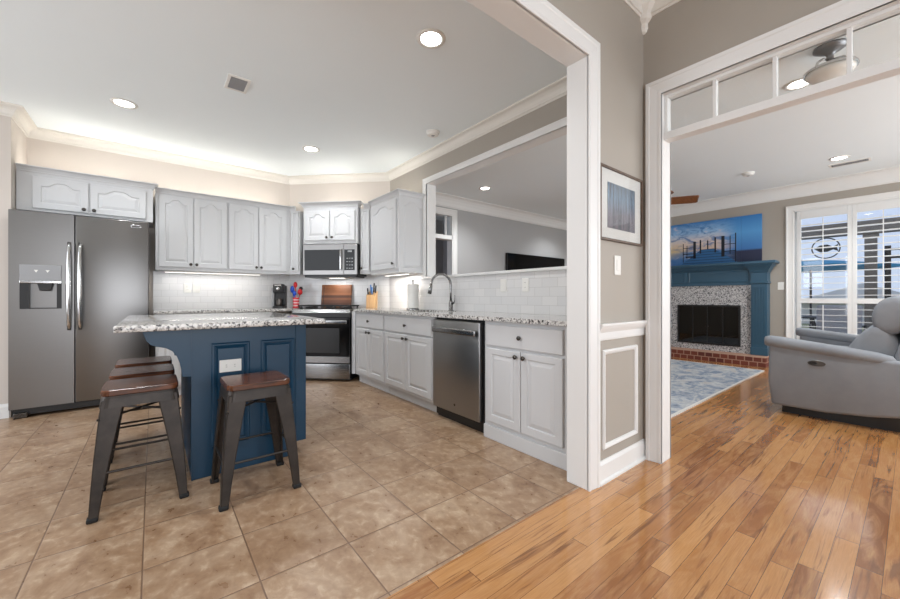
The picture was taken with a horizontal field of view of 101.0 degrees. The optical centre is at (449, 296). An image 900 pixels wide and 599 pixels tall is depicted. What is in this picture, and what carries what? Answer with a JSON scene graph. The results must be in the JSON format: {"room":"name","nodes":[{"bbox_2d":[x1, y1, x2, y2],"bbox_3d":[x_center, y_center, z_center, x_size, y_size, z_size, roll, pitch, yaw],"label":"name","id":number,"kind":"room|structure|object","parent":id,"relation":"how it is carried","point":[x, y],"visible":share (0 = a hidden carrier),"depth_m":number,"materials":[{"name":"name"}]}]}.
{"room":"kitchen","nodes":[
{"label":"kitchen","id":0,"kind":"room"},
{"bbox_2d":[0,115,26,416],"bbox_3d":[-4.939,-0.310,2.828,2.223,2.740,0.650,0,0,-39],"label":"wall","id":1,"kind":"structure","parent":0,"point":[13,142],"depth_m":3.25,"materials":[{"name":"paint"}]},
{"bbox_2d":[0,404,9,418],"bbox_3d":[-4.734,0.998,2.566,2.215,0.125,0.016,0,0,-39],"label":"baseboard","id":2,"kind":"structure","parent":1,"relation":"attached to","point":[4,413],"depth_m":3.24,"materials":[{"name":"white paint"}]},
{"bbox_2d":[0,75,566,184],"bbox_3d":[-2.368,-1.633,2.422,5.730,0.095,4.259,0,0,-39],"label":"trim","id":3,"kind":"structure","parent":1,"relation":"attached to","point":[557,89],"depth_m":4.00,"materials":[{"name":"paint"}]},
{"bbox_2d":[27,137,289,356],"bbox_3d":[-2.839,-0.310,4.845,3.577,2.740,0.128,0,0,-39],"label":"wall","id":4,"kind":"structure","parent":0,"point":[42,153],"depth_m":4.47,"materials":[{"name":"paint"}]},
{"bbox_2d":[15,163,157,227],"bbox_3d":[-3.656,-1.005,3.825,1.017,0.410,0.438,0,0,-39],"label":"upper cabinet","id":5,"kind":"object","parent":4,"relation":"attached to","point":[47,190],"visible":0.98,"depth_m":3.63,"materials":[{"name":"grey paint"}]},
{"bbox_2d":[184,283,190,292],"bbox_3d":[-3.176,-0.110,4.487,0.074,0.116,0.008,0,0,-39],"label":"wall outlet","id":6,"kind":"object","parent":4,"relation":"attached to","point":[187,286],"visible":1,"depth_m":4.49,"materials":[{"name":"white plastic"}]},
{"bbox_2d":[155,187,227,272],"bbox_3d":[-3.036,-0.748,4.373,0.685,0.895,0.378,0,0,-39],"label":"upper cabinet","id":7,"kind":"object","parent":4,"relation":"attached to","point":[191,232],"visible":1,"depth_m":4.24,"materials":[{"name":"grey paint"}]},
{"bbox_2d":[172,272,241,274],"bbox_3d":[-2.872,-0.284,4.548,0.980,0.003,0.018,0,0,-39],"label":"diffuser","id":8,"kind":"object","parent":7,"relation":"attached to","point":[172,272],"depth_m":4.49,"materials":[{"name":"white plastic"}]},
{"bbox_2d":[164,271,260,274],"bbox_3d":[-2.872,-0.290,4.548,1.000,0.015,0.030,0,0,-39],"label":"light strip","id":9,"kind":"object","parent":7,"relation":"attached to","point":[164,271],"visible":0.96,"depth_m":4.49,"materials":[{"name":"white plastic"}]},
{"bbox_2d":[193,283,199,292],"bbox_3d":[-3.105,-0.110,4.543,0.074,0.116,0.009,0,0,-39],"label":"light switch","id":10,"kind":"object","parent":4,"relation":"attached to","point":[196,286],"visible":1,"depth_m":4.54,"materials":[{"name":"white plastic"}]},
{"bbox_2d":[227,197,289,274],"bbox_3d":[-2.490,-0.748,4.810,0.715,0.895,0.378,0,0,-39],"label":"upper cabinet","id":11,"kind":"object","parent":4,"relation":"attached to","point":[259,236],"visible":0.98,"depth_m":4.67,"materials":[{"name":"grey paint"}]},
{"bbox_2d":[290,181,389,313],"bbox_3d":[-1.542,-0.310,5.154,1.025,2.740,1.025,0,0,-39],"label":"wall","id":12,"kind":"structure","parent":0,"point":[364,192],"depth_m":5.16,"materials":[{"name":"paint"}]},
{"bbox_2d":[290,206,304,274],"bbox_3d":[-2.044,-0.748,4.991,0.135,0.895,0.248,0,0,6],"label":"upper cabinet","id":13,"kind":"object","parent":12,"relation":"attached to","point":[296,217],"visible":0.95,"depth_m":4.90,"materials":[{"name":"grey paint"}]},
{"bbox_2d":[289,274,389,307],"bbox_3d":[-1.543,-0.270,5.151,1.449,0.831,0.008,0,0,6],"label":"backsplash","id":14,"kind":"structure","parent":12,"relation":"attached to","point":[312,287],"depth_m":5.13,"materials":[{"name":"white tile"}]},
{"bbox_2d":[298,200,362,244],"bbox_3d":[-1.518,-0.950,4.918,0.824,0.530,0.420,0,0,6],"label":"upper cabinet","id":15,"kind":"object","parent":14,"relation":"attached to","point":[326,222],"visible":0.98,"depth_m":4.74,"materials":[{"name":"grey paint"}]},
{"bbox_2d":[303,244,366,278],"bbox_3d":[-1.519,-0.465,4.907,0.724,0.430,0.394,0,0,6],"label":"microwave","id":16,"kind":"object","parent":15,"relation":"attached to","point":[320,261],"visible":0.98,"depth_m":4.74,"materials":[{"name":"silver metal"}]},
{"bbox_2d":[360,203,370,274],"bbox_3d":[-1.085,-0.748,4.860,0.140,0.895,0.248,0,0,6],"label":"upper cabinet","id":17,"kind":"object","parent":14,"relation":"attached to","point":[365,214],"visible":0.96,"depth_m":4.77,"materials":[{"name":"grey paint"}]},
{"bbox_2d":[436,220,446,275],"bbox_3d":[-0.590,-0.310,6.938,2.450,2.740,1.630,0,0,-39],"label":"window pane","id":18,"kind":"structure","parent":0,"point":[441,245],"depth_m":8.14,"materials":[{"name":"glass"}]},
{"bbox_2d":[0,357,899,598],"bbox_3d":[0.620,1.090,2.802,10.870,0.060,9.600,0,0,-39],"label":"floor","id":19,"kind":"structure","parent":0,"point":[394,490],"depth_m":1.80,"materials":[{"name":"tile"}]},
{"bbox_2d":[8,209,148,419],"bbox_3d":[-3.600,0.152,3.694,0.935,1.815,0.713,0,0,-39],"label":"refrigerator","id":20,"kind":"object","parent":19,"relation":"on","point":[72,279],"visible":0.88,"depth_m":3.40,"materials":[{"name":"grey metal"}]},
{"bbox_2d":[86,374,188,524],"bbox_3d":[-1.658,0.757,1.996,0.394,0.605,0.394,0,0,-39],"label":"bar stool","id":21,"kind":"object","parent":19,"relation":"on","point":[117,394],"visible":1,"depth_m":1.89,"materials":[{"name":"grey metal"}]},
{"bbox_2d":[107,364,174,481],"bbox_3d":[-1.930,0.757,2.336,0.394,0.605,0.394,0,0,-39],"label":"bar stool","id":22,"kind":"object","parent":19,"relation":"on","point":[161,369],"visible":0.23,"depth_m":2.27,"materials":[{"name":"grey metal"}]},
{"bbox_2d":[113,356,171,457],"bbox_3d":[-2.205,0.757,2.679,0.394,0.605,0.394,0,0,-39],"label":"bar stool","id":23,"kind":"object","parent":19,"relation":"on","point":[133,362],"visible":0.2,"depth_m":2.62,"materials":[{"name":"grey metal"}]},
{"bbox_2d":[155,312,248,394],"bbox_3d":[-2.780,0.620,4.385,1.100,0.880,0.618,0,0,-39],"label":"base cabinet","id":24,"kind":"object","parent":19,"relation":"on","point":[159,351],"visible":0.02,"depth_m":3.93,"materials":[{"name":"grey paint"}]},
{"bbox_2d":[154,307,304,313],"bbox_3d":[-2.273,0.161,4.672,2.280,0.030,0.845,0,0,-39],"label":"countertop","id":25,"kind":"structure","parent":24,"relation":"on","point":[223,310],"depth_m":4.33,"materials":[{"name":"stone"}]},
{"bbox_2d":[272,284,286,307],"bbox_3d":[-2.271,-0.011,4.911,0.165,0.315,0.213,0,0,-10],"label":"coffee maker","id":26,"kind":"object","parent":25,"relation":"on","point":[279,291],"visible":0.96,"depth_m":4.88,"materials":[{"name":"black plastic"}]},
{"bbox_2d":[276,299,281,305],"bbox_3d":[-2.246,0.068,4.871,0.072,0.093,0.071,0,0,-10],"label":"cup","id":27,"kind":"object","parent":26,"relation":"on","point":[278,301],"depth_m":4.84,"materials":[{"name":"silver metal"}]},
{"bbox_2d":[292,297,299,307],"bbox_3d":[-2.061,0.076,4.966,0.088,0.140,0.088,0,0,-39],"label":"utensil crock","id":28,"kind":"object","parent":25,"relation":"on","point":[295,299],"visible":0.98,"depth_m":4.93,"materials":[{"name":"red ceramic"}]},
{"bbox_2d":[113,312,324,480],"bbox_3d":[-1.706,0.603,2.740,1.070,0.914,1.430,0,0,-39],"label":"kitchen island","id":29,"kind":"object","parent":19,"relation":"on","point":[263,341],"visible":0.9,"depth_m":2.30,"materials":[{"name":"blue paint"}]},
{"bbox_2d":[113,312,324,332],"bbox_3d":[-1.706,0.164,2.740,1.070,0.035,1.430,0,0,-39],"label":"island countertop","id":30,"kind":"structure","parent":29,"relation":"on","point":[165,322],"depth_m":2.31,"materials":[{"name":"stone"}]},
{"bbox_2d":[219,358,240,372],"bbox_3d":[-1.328,0.415,2.247,0.116,0.074,0.008,0,0,-39],"label":"wall outlet","id":31,"kind":"object","parent":29,"relation":"attached to","point":[230,365],"visible":1,"depth_m":2.24,"materials":[{"name":"white plastic"}]},
{"bbox_2d":[210,371,301,511],"bbox_3d":[-1.102,0.757,2.096,0.394,0.605,0.394,0,0,-39],"label":"bar stool","id":32,"kind":"object","parent":19,"relation":"on","point":[235,390],"visible":1,"depth_m":2.04,"materials":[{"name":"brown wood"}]},
{"bbox_2d":[292,305,358,379],"bbox_3d":[-1.603,0.573,4.831,0.766,0.935,0.457,0,0,6],"label":"range","id":33,"kind":"object","parent":19,"relation":"on","point":[329,344],"visible":0.78,"depth_m":4.64,"materials":[{"name":"silver metal"}]},
{"bbox_2d":[292,307,356,312],"bbox_3d":[-1.601,0.170,4.852,0.766,0.056,0.414,0,0,6],"label":"cooktop","id":34,"kind":"object","parent":33,"relation":"in","point":[307,309],"depth_m":4.67,"materials":[{"name":"metal"}]},
{"bbox_2d":[321,285,351,304],"bbox_3d":[-1.560,-0.011,5.105,0.430,0.315,0.058,0,0,6],"label":"cutting board","id":35,"kind":"object","parent":33,"relation":"on","point":[331,294],"visible":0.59,"depth_m":5.10,"materials":[{"name":"brown wood"}]},
{"bbox_2d":[352,311,389,392],"bbox_3d":[-0.774,0.620,4.528,0.588,0.880,0.827,0,0,-39],"label":"base cabinet","id":36,"kind":"object","parent":19,"relation":"on","point":[370,327],"depth_m":4.30,"materials":[{"name":"grey paint"}]},
{"bbox_2d":[385,314,436,411],"bbox_3d":[-0.229,0.620,3.848,0.588,0.880,0.905,0,0,-39],"label":"base cabinet","id":37,"kind":"object","parent":19,"relation":"on","point":[408,338],"visible":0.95,"depth_m":3.65,"materials":[{"name":"grey paint"}]},
{"bbox_2d":[432,317,484,432],"bbox_3d":[0.247,0.620,3.234,0.602,0.880,0.628,0,0,-39],"label":"dishwasher","id":38,"kind":"object","parent":19,"relation":"on","point":[458,344],"visible":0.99,"depth_m":3.02,"materials":[{"name":"silver metal"}]},
{"bbox_2d":[484,321,566,470],"bbox_3d":[0.704,0.620,2.683,0.588,0.880,0.780,0,0,-39],"label":"base cabinet","id":39,"kind":"object","parent":19,"relation":"on","point":[526,364],"visible":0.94,"depth_m":2.49,"materials":[{"name":"grey paint"}]},
{"bbox_2d":[353,308,566,325],"bbox_3d":[-0.117,0.161,3.714,0.590,0.030,3.455,0,0,-39],"label":"countertop","id":40,"kind":"structure","parent":39,"relation":"on","point":[556,320],"depth_m":3.02,"materials":[{"name":"stone"}]},
{"bbox_2d":[366,291,377,307],"bbox_3d":[-1.039,0.034,4.941,0.120,0.224,0.130,0,0,6],"label":"knife block","id":41,"kind":"object","parent":40,"relation":"on","point":[371,300],"visible":0.93,"depth_m":4.89,"materials":[{"name":"brown wood"}]},
{"bbox_2d":[407,280,418,309],"bbox_3d":[-0.439,-0.029,4.388,0.150,0.350,0.150,0,0,-39],"label":"paper towel holder","id":42,"kind":"object","parent":40,"relation":"on","point":[412,289],"visible":0.98,"depth_m":4.33,"materials":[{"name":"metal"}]},
{"bbox_2d":[427,273,454,310],"bbox_3d":[-0.095,-0.053,3.860,0.289,0.397,0.093,0,0,-13],"label":"faucet","id":43,"kind":"object","parent":40,"relation":"on","point":[451,302],"visible":1,"depth_m":3.87,"materials":[{"name":"metal"}]},
{"bbox_2d":[671,359,763,417],"bbox_3d":[2.392,1.054,5.053,3.590,0.012,2.240,0,0,-39],"label":"area rug","id":44,"kind":"object","parent":19,"relation":"on","point":[692,383],"visible":0.31,"depth_m":4.67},
{"bbox_2d":[671,260,779,367],"bbox_3d":[4.349,0.251,6.312,0.420,1.618,1.840,0,0,-39],"label":"fireplace","id":45,"kind":"object","parent":19,"relation":"on","point":[720,312],"visible":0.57,"depth_m":6.16,"materials":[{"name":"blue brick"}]},
{"bbox_2d":[671,213,761,265],"bbox_3d":[4.495,-0.942,6.429,0.032,0.760,1.420,0,0,-39],"label":"painting","id":46,"kind":"object","parent":45,"relation":"on","point":[734,239],"visible":0.91,"depth_m":6.31},
{"bbox_2d":[671,260,779,268],"bbox_3d":[4.402,-0.536,6.355,0.285,0.043,1.840,0,0,-39],"label":"mantel shelf","id":47,"kind":"object","parent":45,"relation":"attached to","point":[764,262],"depth_m":6.02,"materials":[{"name":"blue paint"}]},
{"bbox_2d":[764,296,899,432],"bbox_3d":[3.864,0.525,3.575,1.638,1.069,0.992,0,0,-39],"label":"recliner","id":48,"kind":"object","parent":19,"relation":"on","point":[823,374],"visible":1,"depth_m":3.08,"materials":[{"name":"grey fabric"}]},
{"bbox_2d":[849,325,899,357],"bbox_3d":[3.707,0.410,3.230,0.665,0.383,0.377,0,0,-39],"label":"lumbar cushion","id":49,"kind":"object","parent":48,"relation":"on","point":[884,339],"depth_m":3.00,"materials":[{"name":"grey fabric"}]},
{"bbox_2d":[872,296,899,334],"bbox_3d":[3.776,0.147,3.144,0.665,0.338,0.275,0,0,-39],"label":"cushion","id":50,"kind":"object","parent":48,"relation":"on","point":[886,314],"depth_m":2.97,"materials":[{"name":"grey fabric"}]},
{"bbox_2d":[0,0,899,220],"bbox_3d":[0.464,-1.740,2.997,10.870,0.120,9.100,0,0,-39],"label":"ceiling","id":51,"kind":"structure","parent":0,"point":[352,81],"depth_m":3.06,"materials":[{"name":"paint"}]},
{"bbox_2d":[109,97,137,108],"bbox_3d":[-2.825,-1.676,3.216,0.190,0.008,0.190,0,0,-39],"label":"recessed light","id":52,"kind":"object","parent":51,"relation":"in","point":[124,103],"visible":1,"depth_m":3.21,"materials":[{"name":"white plastic"}]},
{"bbox_2d":[224,73,251,93],"bbox_3d":[-1.672,-1.675,2.921,0.156,0.009,0.230,0,0,-39],"label":"ceiling vent","id":53,"kind":"object","parent":51,"relation":"in","point":[233,82],"visible":1,"depth_m":2.91,"materials":[{"name":"white plastic"}]},
{"bbox_2d":[302,145,319,152],"bbox_3d":[-1.576,-1.676,4.208,0.190,0.008,0.190,0,0,-39],"label":"recessed light","id":54,"kind":"object","parent":51,"relation":"in","point":[313,149],"visible":1,"depth_m":4.21,"materials":[{"name":"white plastic"}]},
{"bbox_2d":[416,28,445,48],"bbox_3d":[-0.123,-1.676,2.412,0.190,0.008,0.190,0,0,-39],"label":"recessed light","id":55,"kind":"object","parent":51,"relation":"in","point":[429,38],"visible":1,"depth_m":2.40,"materials":[{"name":"white plastic"}]},
{"bbox_2d":[426,129,439,137],"bbox_3d":[-0.173,-1.659,3.777,0.140,0.041,0.140,0,0,-39],"label":"smoke detector","id":56,"kind":"object","parent":51,"relation":"attached to","point":[432,133],"visible":1,"depth_m":3.74,"materials":[{"name":"white plastic"}]},
{"bbox_2d":[479,186,490,189],"bbox_3d":[0.542,-1.676,5.724,0.190,0.008,0.190,0,0,-39],"label":"recessed light","id":57,"kind":"object","parent":51,"relation":"in","point":[483,187],"visible":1,"depth_m":5.72,"materials":[{"name":"white plastic"}]},
{"bbox_2d":[671,191,698,204],"bbox_3d":[2.719,-1.420,5.299,1.307,0.520,1.278,0,0,-39],"label":"ceiling fan","id":58,"kind":"object","parent":51,"relation":"hanging from","point":[693,198],"visible":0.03,"depth_m":5.07,"materials":[{"name":"brown wood"}]},
{"bbox_2d":[742,171,754,176],"bbox_3d":[4.043,-1.659,5.030,0.140,0.041,0.140,0,0,-39],"label":"smoke detector","id":59,"kind":"object","parent":51,"relation":"attached to","point":[746,174],"visible":1,"depth_m":4.99,"materials":[{"name":"white plastic"}]},
{"bbox_2d":[783,77,810,90],"bbox_3d":[2.749,-1.676,2.918,0.190,0.008,0.190,0,0,-39],"label":"recessed light","id":60,"kind":"object","parent":51,"relation":"in","point":[796,84],"visible":0.68,"depth_m":2.94,"materials":[{"name":"white plastic"}]},
{"bbox_2d":[803,38,859,84],"bbox_3d":[2.553,-1.570,2.491,0.266,0.220,0.268,0,0,-39],"label":"flush light","id":61,"kind":"object","parent":51,"relation":"attached to","point":[833,67],"visible":0.91,"depth_m":2.45,"materials":[{"name":"grey metal"}]},
{"bbox_2d":[828,155,850,160],"bbox_3d":[4.701,-1.676,4.481,0.190,0.008,0.190,0,0,-39],"label":"recessed light","id":62,"kind":"object","parent":51,"relation":"in","point":[841,157],"visible":1,"depth_m":4.48,"materials":[{"name":"white plastic"}]},
{"bbox_2d":[828,157,871,167],"bbox_3d":[4.996,-1.675,4.640,0.160,0.009,0.360,0,0,-39],"label":"ceiling vent","id":63,"kind":"object","parent":51,"relation":"in","point":[868,158],"visible":1,"depth_m":4.63,"materials":[{"name":"white plastic"}]},
{"bbox_2d":[436,205,566,273],"bbox_3d":[0.913,-0.310,7.020,4.900,2.740,0.120,0,0,-39],"label":"wall","id":64,"kind":"structure","parent":0,"point":[483,241],"depth_m":6.91,"materials":[{"name":"grey paint"}]},
{"bbox_2d":[436,212,452,274],"bbox_3d":[-0.352,-0.160,6.008,0.960,2.440,0.140,0,0,-39],"label":"window","id":65,"kind":"structure","parent":64,"relation":"in","point":[448,219],"depth_m":6.24,"materials":[{"name":"white paint"}]},
{"bbox_2d":[436,207,456,273],"bbox_3d":[-0.307,-0.203,5.952,1.090,2.525,0.022,0,0,-39],"label":"trim","id":66,"kind":"structure","parent":64,"relation":"attached to","point":[438,209],"depth_m":6.25,"materials":[{"name":"white paint"}]},
{"bbox_2d":[506,253,564,270],"bbox_3d":[1.782,-0.320,7.598,1.840,1.040,0.060,0,0,-39],"label":"television","id":67,"kind":"object","parent":64,"relation":"attached to","point":[514,261],"visible":0.22,"depth_m":7.40,"materials":[{"name":"black plastic"}]},
{"bbox_2d":[547,0,642,460],"bbox_3d":[-0.998,-0.465,0.710,5.730,3.050,0.126,0,0,-39],"label":"wall","id":68,"kind":"structure","parent":0,"point":[617,28],"depth_m":2.25,"materials":[{"name":"beige paint"}]},
{"bbox_2d":[466,0,587,489],"bbox_3d":[-0.628,-0.140,1.005,3.476,2.400,0.138,0,0,-39],"label":"trim","id":69,"kind":"structure","parent":68,"relation":"attached to","point":[508,13],"depth_m":2.06,"materials":[{"name":"white paint"}]},
{"bbox_2d":[513,0,599,491],"bbox_3d":[-0.553,-0.178,0.972,3.552,2.476,0.022,0,0,-39],"label":"trim","id":70,"kind":"structure","parent":68,"relation":"attached to","point":[543,10],"depth_m":2.03,"materials":[{"name":"white paint"}]},
{"bbox_2d":[614,255,620,274],"bbox_3d":[1.008,-0.190,2.229,0.074,0.116,0.009,0,0,-39],"label":"light switch","id":71,"kind":"object","parent":68,"relation":"attached to","point":[617,259],"visible":1,"depth_m":2.22,"materials":[{"name":"white plastic"}]},
{"bbox_2d":[602,344,637,449],"bbox_3d":[1.037,0.590,2.248,0.420,0.570,0.016,0,0,-39],"label":"trim","id":72,"kind":"structure","parent":68,"relation":"attached to","point":[605,445],"depth_m":2.21,"materials":[{"name":"white paint"}]},
{"bbox_2d":[600,162,642,246],"bbox_3d":[1.040,-0.540,2.245,0.520,0.425,0.020,0,0,-39],"label":"framed print","id":73,"kind":"object","parent":68,"relation":"attached to","point":[621,193],"visible":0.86,"depth_m":2.23,"materials":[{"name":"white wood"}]},
{"bbox_2d":[600,439,645,486],"bbox_3d":[1.060,0.998,2.262,0.577,0.125,0.024,0,0,-39],"label":"baseboard","id":74,"kind":"structure","parent":68,"relation":"attached to","point":[611,467],"depth_m":2.24,"materials":[{"name":"white paint"}]},
{"bbox_2d":[600,320,646,340],"bbox_3d":[1.064,0.202,2.258,0.577,0.101,0.034,0,0,-39],"label":"trim","id":75,"kind":"structure","parent":68,"relation":"attached to","point":[614,330],"depth_m":2.23,"materials":[{"name":"white paint"}]},
{"bbox_2d":[390,0,840,441],"bbox_3d":[1.206,-0.465,2.631,0.128,3.050,8.600,0,0,-39],"label":"wall","id":76,"kind":"structure","parent":0,"point":[686,33],"depth_m":2.90,"materials":[{"name":"beige paint"}]},
{"bbox_2d":[368,188,424,275],"bbox_3d":[-0.671,-0.744,4.574,0.384,0.952,0.750,0,0,-39],"label":"upper cabinet","id":77,"kind":"object","parent":76,"relation":"attached to","point":[397,221],"depth_m":4.36,"materials":[{"name":"grey paint"}]},
{"bbox_2d":[421,266,566,278],"bbox_3d":[0.474,-0.228,3.556,0.195,0.025,2.400,0,0,-39],"label":"trim","id":78,"kind":"structure","parent":76,"relation":"attached to","point":[560,267],"depth_m":3.38,"materials":[{"name":"white paint"}]},
{"bbox_2d":[422,117,566,276],"bbox_3d":[0.472,-0.785,3.555,0.140,1.140,2.270,0,0,-39],"label":"trim","id":79,"kind":"structure","parent":76,"relation":"attached to","point":[431,187],"depth_m":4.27,"materials":[{"name":"white paint"}]},
{"bbox_2d":[500,279,505,291],"bbox_3d":[0.490,-0.105,3.416,0.009,0.116,0.074,0,0,-39],"label":"light switch","id":80,"kind":"object","parent":76,"relation":"attached to","point":[502,281],"visible":1,"depth_m":3.41,"materials":[{"name":"white plastic"}]},
{"bbox_2d":[522,278,528,291],"bbox_3d":[0.653,-0.105,3.213,0.008,0.116,0.074,0,0,-39],"label":"wall outlet","id":81,"kind":"object","parent":76,"relation":"attached to","point":[525,281],"visible":1,"depth_m":3.21,"materials":[{"name":"white plastic"}]},
{"bbox_2d":[640,0,654,34],"bbox_3d":[1.270,-1.835,2.374,0.110,0.210,0.110,0,0,-39],"label":"trim","id":82,"kind":"structure","parent":76,"relation":"attached to","point":[647,5],"depth_m":2.40,"materials":[{"name":"paint"}]},
{"bbox_2d":[623,0,680,17],"bbox_3d":[0.952,-1.905,-0.445,4.130,0.170,4.115,0,0,-39],"label":"trim","id":83,"kind":"structure","parent":76,"relation":"attached to","point":[635,5],"depth_m":2.35,"materials":[{"name":"paint"}]},
{"bbox_2d":[436,166,899,229],"bbox_3d":[3.210,-1.585,4.151,4.900,0.190,7.230,0,0,-39],"label":"trim","id":84,"kind":"structure","parent":76,"relation":"attached to","point":[889,175],"depth_m":6.04,"materials":[{"name":"white paint"}]},
{"bbox_2d":[646,0,899,463],"bbox_3d":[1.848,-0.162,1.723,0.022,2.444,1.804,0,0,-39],"label":"trim","id":85,"kind":"structure","parent":76,"relation":"attached to","point":[839,9],"depth_m":2.38,"materials":[{"name":"white paint"}]},
{"bbox_2d":[664,4,899,142],"bbox_3d":[1.907,-1.149,1.770,0.080,0.286,1.620,0,0,-39],"label":"window","id":86,"kind":"structure","parent":76,"relation":"in","point":[890,68],"depth_m":1.92,"materials":[{"name":"white paint"}]},
{"bbox_2d":[671,182,899,336],"bbox_3d":[4.847,-0.310,6.122,0.120,2.740,8.500,0,0,-39],"label":"wall","id":87,"kind":"structure","parent":0,"point":[773,213],"depth_m":5.75,"materials":[{"name":"beige paint"}]},
{"bbox_2d":[778,282,783,289],"bbox_3d":[5.094,-0.170,5.711,0.009,0.116,0.074,0,0,-39],"label":"light switch","id":88,"kind":"object","parent":87,"relation":"attached to","point":[780,284],"visible":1,"depth_m":5.71,"materials":[{"name":"white plastic"}]},
{"bbox_2d":[786,191,899,338],"bbox_3d":[5.892,-0.253,4.768,0.160,2.245,2.350,0,0,-39],"label":"window","id":89,"kind":"structure","parent":87,"relation":"in","point":[791,211],"depth_m":5.60,"materials":[{"name":"white paint"}]},
{"bbox_2d":[797,205,851,338],"bbox_3d":[5.378,-0.258,5.342,0.096,2.035,0.560,0,0,-39],"label":"plantation shutter","id":90,"kind":"object","parent":89,"relation":"attached to","point":[847,209],"visible":0.73,"depth_m":5.31,"materials":[{"name":"white wood"}]},
{"bbox_2d":[852,198,899,334],"bbox_3d":[5.729,-0.258,4.903,0.096,2.035,0.560,0,0,-39],"label":"plantation shutter","id":91,"kind":"object","parent":89,"relation":"attached to","point":[893,203],"visible":0.65,"depth_m":5.02,"materials":[{"name":"white wood"}]},
{"bbox_2d":[801,323,863,331],"bbox_3d":[49.845,1.620,39.903,112.300,0.120,120.000,0,0,-39],"label":"lawn","id":92,"kind":"structure","parent":0,"point":[803,325],"depth_m":19.62,"materials":[{"name":"green plant"}]},
{"bbox_2d":[801,283,899,324],"bbox_3d":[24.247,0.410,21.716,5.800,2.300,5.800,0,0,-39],"label":"house","id":93,"kind":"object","parent":92,"relation":"on","point":[805,307],"visible":0.24,"depth_m":20.61,"materials":[{"name":"concrete"}]},
{"bbox_3d":[8.236,1.350,7.234,6.500,0.420,11.000,0,0,-39],"label":"floor","id":94,"kind":"structure","parent":0,"visible":0},
{"bbox_2d":[801,315,815,328],"bbox_3d":[7.603,0.770,7.944,1.000,0.730,1.000,0,0,-39],"label":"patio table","id":95,"kind":"object","parent":94,"relation":"on","point":[810,317],"visible":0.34,"depth_m":7.75,"materials":[{"name":"metal"}]},
{"bbox_2d":[809,305,866,334],"bbox_3d":[6.770,0.631,6.496,0.660,0.982,0.713,0,0,41],"label":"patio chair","id":96,"kind":"object","parent":94,"relation":"on","point":[843,325],"visible":0.34,"depth_m":6.29,"materials":[{"name":"metal"}]},
{"bbox_2d":[801,260,899,323],"bbox_3d":[8.754,0.120,9.002,2.587,2.040,2.587,0,0,-16],"label":"patio umbrella","id":97,"kind":"object","parent":94,"relation":"on","point":[833,268],"visible":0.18,"depth_m":8.22,"materials":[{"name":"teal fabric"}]},
{"bbox_2d":[863,232,878,327],"bbox_3d":[7.529,0.000,6.636,0.190,2.280,0.190,0,0,-39],"label":"porch post","id":98,"kind":"object","parent":94,"relation":"on","point":[872,293],"visible":0.45,"depth_m":6.60,"materials":[{"name":"paint"}]},
{"bbox_2d":[801,217,899,239],"bbox_3d":[7.826,-1.250,6.265,0.250,0.220,12.000,0,0,-39],"label":"trim","id":99,"kind":"structure","parent":98,"relation":"on","point":[895,219],"depth_m":6.78,"materials":[{"name":"paint"}]},
{"bbox_2d":[811,237,840,258],"bbox_3d":[7.169,-0.936,7.079,0.020,0.412,0.400,0,0,-39],"label":"hanging ornament","id":100,"kind":"object","parent":99,"relation":"hanging from","point":[832,248],"visible":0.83,"depth_m":7.06,"materials":[{"name":"metal"}]},
{"bbox_2d":[884,245,899,298],"bbox_3d":[8.351,0.090,6.770,0.080,2.100,0.547,0,0,-39],"label":"porch post","id":101,"kind":"object","parent":94,"relation":"on","point":[887,279],"visible":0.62,"depth_m":6.93,"materials":[{"name":"wood"}]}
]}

